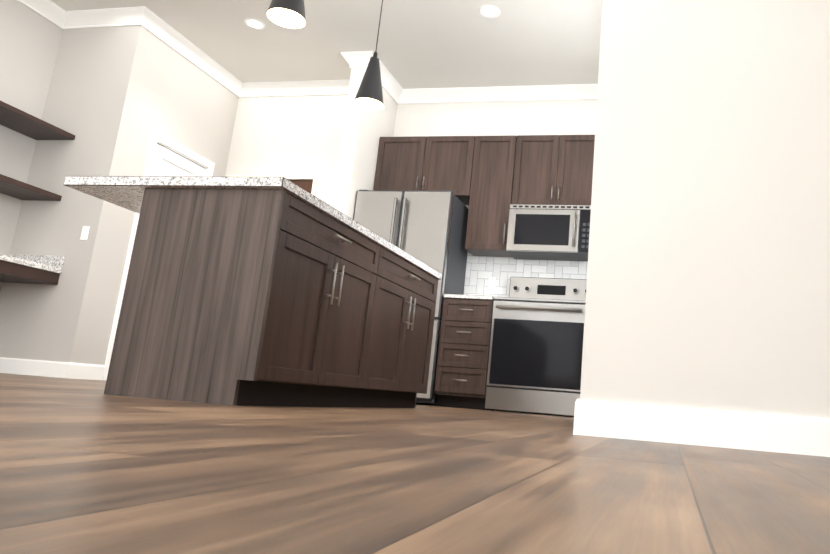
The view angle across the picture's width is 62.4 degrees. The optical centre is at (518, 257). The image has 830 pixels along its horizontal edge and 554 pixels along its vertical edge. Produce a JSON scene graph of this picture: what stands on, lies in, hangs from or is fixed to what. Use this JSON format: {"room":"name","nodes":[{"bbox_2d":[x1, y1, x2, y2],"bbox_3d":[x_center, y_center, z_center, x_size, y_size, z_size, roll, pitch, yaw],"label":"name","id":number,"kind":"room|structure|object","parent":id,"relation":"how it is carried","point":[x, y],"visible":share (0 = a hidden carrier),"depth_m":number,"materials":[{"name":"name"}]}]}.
{"room":"kitchen","nodes":[
{"label":"kitchen","id":0,"kind":"room"},
{"bbox_2d":[0,0,62,291],"bbox_3d":[-5.224,-1.499,2.257,0.140,3.270,7.770,2,-12,13],"label":"wall","id":1,"kind":"structure","parent":0,"point":[30,39],"depth_m":5.87,"materials":[{"name":"beige paint"}]},
{"bbox_2d":[0,174,61,200],"bbox_3d":[-4.320,-0.693,5.120,0.411,0.044,1.578,2,-12,13],"label":"floating shelf","id":2,"kind":"object","parent":1,"relation":"attached to","point":[14,188],"visible":1,"depth_m":5.63,"materials":[{"name":"brown wood"}]},
{"bbox_2d":[0,254,64,284],"bbox_3d":[-4.284,-0.073,4.971,0.584,0.243,1.578,2,-12,13],"label":"desk","id":3,"kind":"object","parent":1,"relation":"attached to","point":[33,269],"visible":1,"depth_m":5.49,"materials":[{"name":"grey stone"}]},
{"bbox_2d":[0,101,74,139],"bbox_3d":[-4.277,-1.238,5.236,0.411,0.041,1.578,2,-12,13],"label":"floating shelf","id":4,"kind":"object","parent":1,"relation":"attached to","point":[23,122],"visible":1,"depth_m":5.68,"materials":[{"name":"brown wood"}]},
{"bbox_2d":[17,0,68,28],"bbox_3d":[-4.977,-3.013,2.622,0.092,0.128,7.630,2,-12,13],"label":"crown molding","id":5,"kind":"structure","parent":1,"relation":"attached to","point":[49,10],"depth_m":6.05,"materials":[{"name":"white wood"}]},
{"bbox_2d":[0,26,127,360],"bbox_3d":[-4.056,-0.628,5.951,0.850,3.270,0.140,2,-12,13],"label":"wall","id":6,"kind":"structure","parent":0,"point":[79,98],"depth_m":5.87,"materials":[{"name":"beige paint"}]},
{"bbox_2d":[0,357,71,377],"bbox_3d":[-4.032,0.893,5.517,0.836,0.126,0.016,2,-12,13],"label":"baseboard","id":7,"kind":"structure","parent":6,"relation":"attached to","point":[7,365],"depth_m":5.49,"materials":[{"name":"white wood"}]},
{"bbox_2d":[80,226,89,239],"bbox_3d":[-3.666,-0.210,5.691,0.072,0.120,0.010,2,-12,13],"label":"switch plate","id":8,"kind":"object","parent":6,"relation":"attached to","point":[84,232],"visible":1,"depth_m":5.69,"materials":[{"name":"white plastic"}]},
{"bbox_2d":[61,7,136,28],"bbox_3d":[-3.770,-2.180,6.121,0.720,0.128,0.092,2,-12,13],"label":"crown molding","id":9,"kind":"structure","parent":6,"relation":"attached to","point":[108,17],"depth_m":6.13,"materials":[{"name":"white"}]},
{"bbox_2d":[55,25,238,364],"bbox_3d":[-3.728,-0.479,6.537,0.740,3.270,1.460,2,-12,13],"label":"wall","id":10,"kind":"structure","parent":0,"point":[163,88],"depth_m":6.01,"materials":[{"name":"beige paint"}]},
{"bbox_2d":[68,363,104,379],"bbox_3d":[-3.592,0.948,5.612,0.016,0.126,0.331,2,-12,13],"label":"baseboard","id":11,"kind":"structure","parent":10,"relation":"attached to","point":[79,370],"depth_m":5.60,"materials":[{"name":"white"}]},
{"bbox_2d":[103,130,214,379],"bbox_3d":[-3.450,0.024,6.434,0.158,2.290,0.896,2,-12,13],"label":"door frame","id":12,"kind":"structure","parent":10,"relation":"attached to","point":[156,137],"depth_m":6.19,"materials":[{"name":"white"}]},
{"bbox_2d":[150,144,204,175],"bbox_3d":[-3.397,0.068,6.417,0.082,2.188,0.718,2,-12,13],"label":"closet door","id":13,"kind":"structure","parent":10,"relation":"in","point":[167,162],"depth_m":6.51,"materials":[{"name":"white"}]},
{"bbox_2d":[133,6,244,95],"bbox_3d":[-3.225,-2.022,6.669,0.092,0.128,1.432,2,-12,13],"label":"crown molding","id":14,"kind":"structure","parent":10,"relation":"attached to","point":[145,18],"depth_m":6.56,"materials":[{"name":"white"}]},
{"bbox_2d":[225,95,347,206],"bbox_3d":[-2.477,-0.272,7.056,1.765,3.270,0.140,2,-12,13],"label":"wall","id":15,"kind":"structure","parent":0,"point":[287,135],"depth_m":7.21,"materials":[{"name":"paint"}]},
{"bbox_2d":[227,175,317,195],"bbox_3d":[-2.689,0.226,6.971,1.064,2.232,0.134,2,-12,13],"label":"door frame","id":16,"kind":"structure","parent":15,"relation":"attached to","point":[314,178],"depth_m":7.07,"materials":[{"name":"beige wood"}]},
{"bbox_2d":[238,79,349,96],"bbox_3d":[-2.313,-1.827,7.254,1.625,0.128,0.092,2,-12,13],"label":"crown molding","id":17,"kind":"structure","parent":15,"relation":"attached to","point":[313,87],"depth_m":7.27,"materials":[{"name":"white wood"}]},
{"bbox_2d":[290,180,312,192],"bbox_3d":[-2.705,0.233,6.920,0.981,2.178,0.109,2,-12,13],"label":"entry door","id":18,"kind":"structure","parent":15,"relation":"in","point":[306,185],"depth_m":7.06,"materials":[{"name":"brown wood"}]},
{"bbox_2d":[340,51,356,79],"bbox_3d":[-1.628,-1.878,6.762,0.107,0.128,0.526,2,-12,13],"label":"crown molding","id":19,"kind":"structure","parent":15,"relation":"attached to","point":[351,57],"depth_m":6.54,"materials":[{"name":"white"}]},
{"bbox_2d":[50,0,602,88],"bbox_3d":[-1.179,-2.828,2.648,7.780,0.100,9.620,2,-12,13],"label":"ceiling","id":20,"kind":"structure","parent":0,"point":[441,43],"depth_m":6.22,"materials":[{"name":"paint"}]},
{"bbox_2d":[244,18,265,29],"bbox_3d":[-2.404,-2.132,6.138,0.184,0.006,0.184,2,-12,13],"label":"recessed light","id":21,"kind":"object","parent":20,"relation":"in","point":[253,23],"visible":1,"depth_m":6.13,"materials":[{"name":"white"}]},
{"bbox_2d":[266,0,305,28],"bbox_3d":[-1.230,-1.907,3.822,0.208,1.219,0.208,2,-12,13],"label":"pendant light","id":22,"kind":"object","parent":20,"relation":"hanging from","point":[289,14],"visible":1,"depth_m":3.75,"materials":[{"name":"black metal"}]},
{"bbox_2d":[354,0,383,110],"bbox_3d":[-1.005,-1.672,4.852,0.208,1.219,0.208,2,-12,13],"label":"pendant light","id":23,"kind":"object","parent":20,"relation":"hanging from","point":[369,95],"visible":1,"depth_m":4.73,"materials":[{"name":"black metal"}]},
{"bbox_2d":[479,5,499,17],"bbox_3d":[-0.246,-2.066,5.652,0.184,0.006,0.184,2,-12,13],"label":"recessed light","id":24,"kind":"object","parent":20,"relation":"in","point":[489,11],"visible":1,"depth_m":5.65,"materials":[{"name":"white"}]},
{"bbox_2d":[333,68,396,218],"bbox_3d":[-1.575,-0.276,6.701,0.150,3.270,0.944,2,-12,13],"label":"wall column","id":25,"kind":"structure","parent":0,"point":[364,130],"depth_m":6.50,"materials":[{"name":"paint"}]},
{"bbox_2d":[357,51,404,99],"bbox_3d":[-1.379,-1.842,6.841,0.107,0.128,0.796,2,-12,13],"label":"crown molding","id":26,"kind":"structure","parent":25,"relation":"attached to","point":[390,84],"depth_m":6.90,"materials":[{"name":"white wood"}]},
{"bbox_2d":[0,373,829,553],"bbox_3d":[-1.435,0.459,1.954,7.780,0.100,9.620,2,-12,13],"label":"floor","id":27,"kind":"structure","parent":0,"point":[87,466],"depth_m":0.79,"materials":[{"name":"brown wood"}]},
{"bbox_2d":[64,176,441,407],"bbox_3d":[-1.300,0.326,3.760,1.106,0.926,2.056,2,-12,13],"label":"kitchen island","id":28,"kind":"object","parent":27,"relation":"on","point":[261,291],"visible":1,"depth_m":2.85,"materials":[{"name":"brown wood"}]},
{"bbox_2d":[353,190,468,404],"bbox_3d":[-1.090,0.373,6.393,0.952,1.951,0.708,2,-12,13],"label":"refrigerator","id":29,"kind":"object","parent":27,"relation":"on","point":[429,228],"visible":0.44,"depth_m":6.22,"materials":[{"name":"grey metal"}]},
{"bbox_2d":[434,294,493,409],"bbox_3d":[-0.424,0.874,6.175,0.460,0.985,0.668,2,-12,13],"label":"base cabinet","id":30,"kind":"object","parent":27,"relation":"on","point":[463,358],"visible":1,"depth_m":5.90,"materials":[{"name":"brown wood"}]},
{"bbox_2d":[485,277,586,415],"bbox_3d":[0.219,0.752,6.032,0.837,1.262,0.722,2,-12,13],"label":"range","id":31,"kind":"object","parent":27,"relation":"on","point":[536,348],"visible":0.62,"depth_m":5.74,"materials":[{"name":"grey metal"}]},
{"bbox_2d":[393,100,596,415],"bbox_3d":[0.272,-0.135,6.688,3.465,3.270,0.140,2,-12,13],"label":"wall","id":32,"kind":"structure","parent":0,"point":[562,117],"depth_m":7.02,"materials":[{"name":"paint"}]},
{"bbox_2d":[373,136,475,204],"bbox_3d":[-0.922,-0.892,6.849,1.014,0.621,0.358,2,-12,13],"label":"upper cabinet","id":33,"kind":"object","parent":32,"relation":"attached to","point":[428,163],"visible":0.79,"depth_m":6.72,"materials":[{"name":"brown wood"}]},
{"bbox_2d":[465,135,516,256],"bbox_3d":[-0.240,-0.613,6.636,0.417,1.151,0.358,2,-12,13],"label":"upper cabinet","id":34,"kind":"object","parent":32,"relation":"attached to","point":[490,200],"visible":0.94,"depth_m":6.51,"materials":[{"name":"brown wood"}]},
{"bbox_2d":[394,84,597,103],"bbox_3d":[-0.087,-1.707,7.003,2.535,0.128,0.092,2,-12,13],"label":"crown molding","id":35,"kind":"structure","parent":32,"relation":"attached to","point":[570,91],"depth_m":7.02,"materials":[{"name":"white wood"}]},
{"bbox_2d":[464,253,587,296],"bbox_3d":[0.597,0.240,6.453,2.400,0.520,0.008,2,-12,13],"label":"tile backsplash","id":36,"kind":"structure","parent":32,"relation":"attached to","point":[480,270],"depth_m":6.61,"materials":[{"name":"white tile"}]},
{"bbox_2d":[488,277,495,288],"bbox_3d":[-0.266,0.247,6.631,0.072,0.116,0.007,2,-12,13],"label":"outlet","id":37,"kind":"object","parent":36,"relation":"attached to","point":[491,282],"visible":1,"depth_m":6.63,"materials":[{"name":"white plastic"}]},
{"bbox_2d":[512,135,594,204],"bbox_3d":[0.397,-0.809,6.542,0.848,0.709,0.358,2,-12,13],"label":"upper cabinet","id":38,"kind":"object","parent":32,"relation":"attached to","point":[553,169],"visible":0.73,"depth_m":6.42,"materials":[{"name":"brown wood"}]},
{"bbox_2d":[506,204,590,261],"bbox_3d":[0.343,-0.243,6.379,0.844,0.451,0.446,2,-12,13],"label":"microwave","id":39,"kind":"object","parent":38,"relation":"attached to","point":[548,232],"visible":0.79,"depth_m":6.24,"materials":[{"name":"grey metal"}]},
{"bbox_2d":[580,0,829,417],"bbox_3d":[1.445,-0.910,2.582,2.240,3.270,0.140,2,-12,13],"label":"wall","id":40,"kind":"structure","parent":0,"point":[708,278],"depth_m":2.50,"materials":[{"name":"paint"}]},
{"bbox_2d":[573,399,829,456],"bbox_3d":[1.289,0.608,2.198,2.226,0.126,0.036,2,-12,13],"label":"baseboard","id":41,"kind":"structure","parent":40,"relation":"attached to","point":[789,434],"depth_m":2.33,"materials":[{"name":"white"}]}
]}

